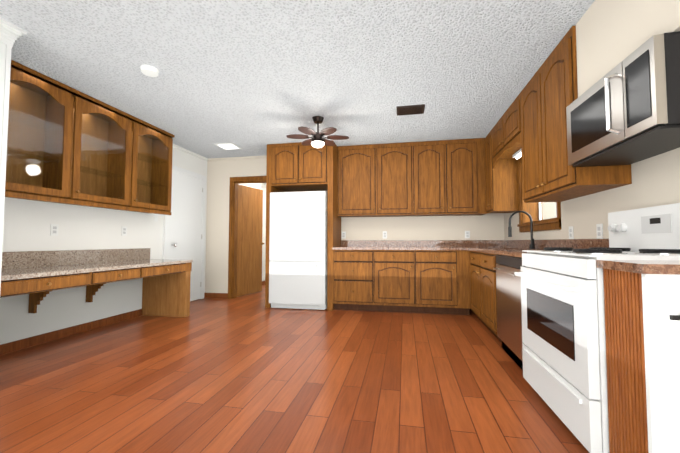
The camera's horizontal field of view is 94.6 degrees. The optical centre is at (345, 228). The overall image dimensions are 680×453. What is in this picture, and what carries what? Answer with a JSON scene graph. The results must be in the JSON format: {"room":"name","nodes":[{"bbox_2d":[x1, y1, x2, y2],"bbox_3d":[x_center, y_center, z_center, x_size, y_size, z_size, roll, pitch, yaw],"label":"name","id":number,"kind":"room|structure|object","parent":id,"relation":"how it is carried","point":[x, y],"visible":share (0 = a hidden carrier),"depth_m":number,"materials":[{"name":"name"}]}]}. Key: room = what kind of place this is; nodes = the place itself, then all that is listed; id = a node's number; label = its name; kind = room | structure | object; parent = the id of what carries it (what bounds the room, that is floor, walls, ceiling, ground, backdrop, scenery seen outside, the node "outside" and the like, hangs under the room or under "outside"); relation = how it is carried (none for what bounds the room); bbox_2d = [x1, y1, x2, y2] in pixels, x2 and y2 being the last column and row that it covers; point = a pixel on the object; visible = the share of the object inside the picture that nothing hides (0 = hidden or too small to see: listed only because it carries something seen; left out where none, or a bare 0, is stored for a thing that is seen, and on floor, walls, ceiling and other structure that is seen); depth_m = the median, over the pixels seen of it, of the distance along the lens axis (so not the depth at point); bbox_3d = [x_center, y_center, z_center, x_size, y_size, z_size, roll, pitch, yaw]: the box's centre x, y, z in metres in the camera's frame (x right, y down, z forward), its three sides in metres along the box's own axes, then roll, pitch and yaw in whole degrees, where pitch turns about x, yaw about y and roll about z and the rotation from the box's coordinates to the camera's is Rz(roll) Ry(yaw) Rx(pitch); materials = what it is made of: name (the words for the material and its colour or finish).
{"room":"kitchen","nodes":[
{"label":"kitchen","id":0,"kind":"room"},
{"bbox_2d":[0,147,206,344],"bbox_3d":[-2.805,-0.085,3.881,0.120,2.430,3.330,0,-2,11],"label":"wall","id":1,"kind":"structure","parent":0,"point":[27,224],"depth_m":3.30,"materials":[{"name":"white paint"}]},
{"bbox_2d":[5,60,84,203],"bbox_3d":[-2.799,-0.809,2.720,0.328,1.070,0.735,0,-2,11],"label":"upper cabinet","id":2,"kind":"object","parent":1,"relation":"attached to","point":[66,144],"depth_m":2.91,"materials":[{"name":"brown wood"}]},
{"bbox_2d":[50,224,58,235],"bbox_3d":[-2.883,0.013,3.112,0.007,0.114,0.070,0,-2,11],"label":"electrical outlet","id":3,"kind":"object","parent":1,"relation":"attached to","point":[54,228],"visible":1,"depth_m":3.11,"materials":[{"name":"white plastic"}]},
{"bbox_2d":[71,94,140,211],"bbox_3d":[-2.685,-0.784,3.327,0.328,1.070,0.813,0,-2,11],"label":"upper cabinet","id":4,"kind":"object","parent":1,"relation":"attached to","point":[111,172],"depth_m":3.56,"materials":[{"name":"brown wood"}]},
{"bbox_2d":[121,226,126,235],"bbox_3d":[-2.737,0.030,3.888,0.007,0.114,0.070,0,-2,11],"label":"electrical outlet","id":5,"kind":"object","parent":1,"relation":"attached to","point":[124,230],"visible":1,"depth_m":3.89,"materials":[{"name":"white plastic"}]},
{"bbox_2d":[0,281,264,354],"bbox_3d":[-2.334,1.127,4.793,0.450,0.085,5.405,0,-2,11],"label":"baseboard","id":6,"kind":"structure","parent":1,"relation":"attached to","point":[9,347],"depth_m":3.25,"materials":[{"name":"brown wood"}]},
{"bbox_2d":[137,120,174,214],"bbox_3d":[-2.570,-0.758,3.933,0.328,1.070,0.734,0,-2,11],"label":"upper cabinet","id":7,"kind":"object","parent":1,"relation":"attached to","point":[154,189],"depth_m":4.21,"materials":[{"name":"brown wood"}]},
{"bbox_2d":[162,165,205,298],"bbox_3d":[-2.521,0.123,4.959,0.036,2.105,0.920,0,-2,11],"label":"door frame","id":8,"kind":"structure","parent":1,"relation":"attached to","point":[166,219],"depth_m":5.28,"materials":[{"name":"white paint"}]},
{"bbox_2d":[168,170,202,300],"bbox_3d":[-2.483,0.154,4.952,0.110,2.018,0.772,0,-2,11],"label":"door","id":9,"kind":"structure","parent":1,"relation":"in","point":[185,232],"depth_m":5.00,"materials":[{"name":"white paint"}]},
{"bbox_2d":[173,144,207,160],"bbox_3d":[-2.734,-1.283,3.898,0.030,0.035,3.300,0,-2,11],"label":"crown molding","id":10,"kind":"structure","parent":1,"relation":"attached to","point":[178,147],"depth_m":5.07,"materials":[{"name":"white paint"}]},
{"bbox_2d":[240,183,265,280],"bbox_3d":[-2.160,0.030,6.626,0.450,2.430,2.070,0,-2,11],"label":"wall","id":11,"kind":"structure","parent":0,"point":[261,186],"depth_m":7.07,"materials":[{"name":"white paint"}]},
{"bbox_2d":[0,285,588,452],"bbox_3d":[-1.325,1.100,1.958,10.240,0.100,10.840,0,-2,11],"label":"floor","id":12,"kind":"structure","parent":0,"point":[248,373],"depth_m":2.07,"materials":[{"name":"brown wood"}]},
{"bbox_2d":[0,248,192,316],"bbox_3d":[-2.513,0.661,3.163,0.702,0.880,2.080,0,-2,11],"label":"desk","id":13,"kind":"object","parent":12,"relation":"on","point":[37,276],"visible":0.98,"depth_m":3.23,"materials":[{"name":"wood"}]},
{"bbox_2d":[269,191,327,309],"bbox_3d":[-0.636,0.319,4.777,0.830,1.674,0.675,0,-2,11],"label":"fridge","id":14,"kind":"object","parent":12,"relation":"on","point":[298,253],"visible":0.98,"depth_m":4.47,"materials":[{"name":"white metal"}]},
{"bbox_2d":[265,140,340,310],"bbox_3d":[-0.626,-0.043,4.831,1.020,2.426,0.651,0,-2,11],"label":"enclosure","id":15,"kind":"object","parent":12,"relation":"on","point":[295,167],"visible":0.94,"depth_m":4.60,"materials":[{"name":"brown wood"}]},
{"bbox_2d":[333,250,380,311],"bbox_3d":[0.194,0.736,4.656,0.641,0.856,0.628,0,-2,11],"label":"base cabinet","id":16,"kind":"object","parent":12,"relation":"on","point":[356,273],"depth_m":4.35,"materials":[{"name":"brown wood"}]},
{"bbox_2d":[381,250,420,312],"bbox_3d":[0.750,0.731,4.551,0.628,0.856,0.628,0,-2,11],"label":"base cabinet","id":17,"kind":"object","parent":12,"relation":"on","point":[400,269],"depth_m":4.24,"materials":[{"name":"brown wood"}]},
{"bbox_2d":[332,240,466,249],"bbox_3d":[0.761,0.236,4.567,1.800,0.134,0.633,0,-2,11],"label":"countertop","id":18,"kind":"structure","parent":17,"relation":"on","point":[345,244],"depth_m":4.76,"materials":[{"name":"brown stone"}]},
{"bbox_2d":[421,250,470,314],"bbox_3d":[1.302,0.727,4.448,0.770,0.856,0.628,0,-2,11],"label":"base cabinet","id":19,"kind":"object","parent":12,"relation":"on","point":[424,281],"depth_m":4.14,"materials":[{"name":"brown wood"}]},
{"bbox_2d":[470,251,525,341],"bbox_3d":[1.798,0.684,3.425,0.623,0.856,1.239,0,-2,11],"label":"base cabinet","id":20,"kind":"object","parent":12,"relation":"on","point":[483,298],"visible":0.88,"depth_m":3.22,"materials":[{"name":"brown wood"}]},
{"bbox_2d":[467,239,608,257],"bbox_3d":[1.780,0.186,3.363,0.628,0.134,2.624,0,-2,11],"label":"countertop","id":21,"kind":"structure","parent":20,"relation":"on","point":[514,248],"depth_m":3.17,"materials":[{"name":"brown stone"}]},
{"bbox_2d":[508,211,534,248],"bbox_3d":[1.928,0.010,3.423,0.263,0.420,0.102,0,-2,11],"label":"faucet","id":22,"kind":"object","parent":21,"relation":"on","point":[532,245],"visible":1,"depth_m":3.43,"materials":[{"name":"black metal"}]},
{"bbox_2d":[493,255,524,369],"bbox_3d":[1.589,0.641,2.488,0.631,0.838,0.680,0,-2,11],"label":"dishwasher","id":23,"kind":"object","parent":12,"relation":"on","point":[509,313],"visible":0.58,"depth_m":2.52,"materials":[{"name":"silver metal"}]},
{"bbox_2d":[514,203,679,452],"bbox_3d":[1.402,0.461,1.683,0.698,1.155,0.785,0,-2,11],"label":"range","id":24,"kind":"object","parent":12,"relation":"on","point":[563,337],"visible":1,"depth_m":1.55,"materials":[{"name":"white metal"}]},
{"bbox_2d":[603,269,679,452],"bbox_3d":[1.367,0.588,1.136,0.623,0.855,0.279,0,-2,11],"label":"base cabinet","id":25,"kind":"object","parent":12,"relation":"on","point":[642,322],"visible":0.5,"depth_m":1.12,"materials":[{"name":"brown wood"}]},
{"bbox_2d":[596,260,679,274],"bbox_3d":[1.366,0.143,1.162,0.628,0.034,0.271,0,-2,11],"label":"countertop","id":26,"kind":"structure","parent":25,"relation":"on","point":[635,266],"depth_m":1.13,"materials":[{"name":"brown stone"}]},
{"bbox_2d":[0,0,594,158],"bbox_3d":[-1.325,-1.427,2.064,10.240,0.100,10.840,0,-2,11],"label":"ceiling","id":27,"kind":"structure","parent":0,"point":[252,77],"depth_m":2.54,"materials":[{"name":"white paint"}]},
{"bbox_2d":[140,65,158,76],"bbox_3d":[-1.659,-1.335,2.663,0.136,0.035,0.136,0,-2,11],"label":"recessed light","id":28,"kind":"object","parent":27,"relation":"attached to","point":[149,70],"visible":1,"depth_m":2.63,"materials":[{"name":"white plastic"}]},
{"bbox_2d":[214,143,242,149],"bbox_3d":[-1.786,-1.256,4.802,0.300,0.013,0.300,0,-2,11],"label":"ceiling light panel","id":29,"kind":"object","parent":27,"relation":"attached to","point":[228,146],"visible":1,"depth_m":4.78,"materials":[{"name":"white plastic"}]},
{"bbox_2d":[287,116,348,147],"bbox_3d":[-0.322,-1.073,3.704,0.718,0.470,0.714,0,-2,11],"label":"ceiling fan","id":30,"kind":"object","parent":27,"relation":"hanging from","point":[317,140],"visible":1,"depth_m":3.66,"materials":[{"name":"brown wood"}]},
{"bbox_2d":[396,104,424,115],"bbox_3d":[0.722,-1.308,3.477,0.300,0.020,0.220,0,-2,11],"label":"ceiling vent","id":31,"kind":"object","parent":27,"relation":"in","point":[410,110],"visible":0.98,"depth_m":3.44,"materials":[{"name":"brown metal"}]},
{"bbox_2d":[205,158,555,292],"bbox_3d":[-0.717,-0.028,5.242,10.000,2.430,0.120,0,-2,11],"label":"wall","id":32,"kind":"structure","parent":0,"point":[487,226],"depth_m":5.03,"materials":[{"name":"beige paint"}]},
{"bbox_2d":[208,155,266,160],"bbox_3d":[-0.055,-1.233,5.091,4.855,0.035,0.030,0,-2,11],"label":"crown molding","id":33,"kind":"structure","parent":32,"relation":"attached to","point":[211,159],"depth_m":5.42,"materials":[{"name":"beige paint"}]},
{"bbox_2d":[228,176,265,298],"bbox_3d":[-1.569,0.151,5.386,0.860,2.085,0.138,0,-2,11],"label":"door frame","id":34,"kind":"structure","parent":32,"relation":"attached to","point":[233,236],"depth_m":5.40,"materials":[{"name":"brown wood"}]},
{"bbox_2d":[237,184,263,296],"bbox_3d":[-1.734,0.213,5.821,0.252,1.973,0.682,0,-2,11],"label":"hall door","id":35,"kind":"structure","parent":32,"relation":"in","point":[250,243],"depth_m":5.79,"materials":[{"name":"brown wood"}]},
{"bbox_2d":[383,231,386,238],"bbox_3d":[0.621,0.099,4.919,0.070,0.114,0.007,0,-2,11],"label":"electrical outlet","id":36,"kind":"object","parent":32,"relation":"attached to","point":[384,234],"visible":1,"depth_m":4.92,"materials":[{"name":"white plastic"}]},
{"bbox_2d":[337,138,486,216],"bbox_3d":[0.946,-0.729,4.708,2.123,1.066,0.366,0,-2,11],"label":"upper cabinet","id":37,"kind":"object","parent":32,"relation":"attached to","point":[436,178],"visible":1,"depth_m":4.56,"materials":[{"name":"brown wood"}]},
{"bbox_2d":[465,231,469,237],"bbox_3d":[1.827,0.089,4.692,0.070,0.114,0.007,0,-2,11],"label":"electrical outlet","id":38,"kind":"object","parent":32,"relation":"attached to","point":[467,234],"visible":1,"depth_m":4.69,"materials":[{"name":"white plastic"}]},
{"bbox_2d":[504,147,679,239],"bbox_3d":[1.664,-0.229,0.458,0.220,2.430,8.650,0,-2,11],"label":"wall","id":39,"kind":"structure","parent":0,"point":[656,180],"depth_m":2.16,"materials":[{"name":"beige paint"}]},
{"bbox_2d":[484,135,518,212],"bbox_3d":[2.077,-0.751,4.185,0.333,1.066,0.350,0,-2,11],"label":"upper cabinet","id":40,"kind":"object","parent":39,"relation":"attached to","point":[501,177],"depth_m":4.02,"materials":[{"name":"brown wood"}]},
{"bbox_2d":[488,94,519,160],"bbox_3d":[1.948,-1.114,3.517,0.333,0.396,1.041,0,-2,11],"label":"upper cabinet","id":41,"kind":"object","parent":39,"relation":"attached to","point":[504,138],"depth_m":3.54,"materials":[{"name":"brown wood"}]},
{"bbox_2d":[513,149,521,158],"bbox_3d":[2.022,-0.885,3.474,0.080,0.061,0.750,0,-2,11],"label":"light fixture","id":42,"kind":"object","parent":41,"relation":"attached to","point":[517,154],"visible":0.35,"depth_m":3.71,"materials":[{"name":"white plastic"}]},
{"bbox_2d":[517,156,560,231],"bbox_3d":[2.203,-0.444,3.441,0.260,0.941,1.035,0,-2,11],"label":"window","id":43,"kind":"structure","parent":39,"relation":"in","point":[534,210],"depth_m":3.85,"materials":[{"name":"brown wood"}]},
{"bbox_2d":[569,226,573,238],"bbox_3d":[1.981,0.038,2.755,0.007,0.114,0.070,0,-2,11],"label":"electrical outlet","id":44,"kind":"object","parent":39,"relation":"attached to","point":[571,234],"visible":0.88,"depth_m":2.74,"materials":[{"name":"white plastic"}]},
{"bbox_2d":[520,25,631,202],"bbox_3d":[1.765,-0.810,2.530,0.333,1.086,0.936,0,-2,11],"label":"upper cabinet","id":45,"kind":"object","parent":39,"relation":"attached to","point":[531,123],"depth_m":2.37,"materials":[{"name":"brown wood"}]},
{"bbox_2d":[596,224,602,238],"bbox_3d":[1.906,0.021,2.353,0.007,0.114,0.070,0,-2,11],"label":"electrical outlet","id":46,"kind":"object","parent":39,"relation":"attached to","point":[599,230],"visible":0.88,"depth_m":2.35,"materials":[{"name":"white plastic"}]},
{"bbox_2d":[566,31,679,166],"bbox_3d":[1.564,-0.626,1.697,0.420,0.412,0.752,0,-2,11],"label":"microwave","id":47,"kind":"object","parent":39,"relation":"attached to","point":[626,111],"visible":1,"depth_m":1.55,"materials":[{"name":"grey metal"}]},
{"bbox_2d":[576,0,679,96],"bbox_3d":[1.627,-1.115,1.692,0.295,0.555,0.787,0,-2,11],"label":"wall","id":48,"kind":"structure","parent":0,"point":[611,35],"depth_m":1.73,"materials":[{"name":"beige paint"}]},
{"bbox_3d":[-4.287,-0.147,2.410,4.031,2.430,0.102,0,-2,11],"label":"wall","id":49,"kind":"structure","parent":0,"visible":0},
{"bbox_2d":[0,17,26,288],"bbox_3d":[-4.255,-0.197,2.405,4.096,2.330,0.235,0,-2,11],"label":"door frame","id":50,"kind":"structure","parent":49,"relation":"attached to","point":[10,33],"depth_m":2.10,"materials":[{"name":"white paint"}]}
]}

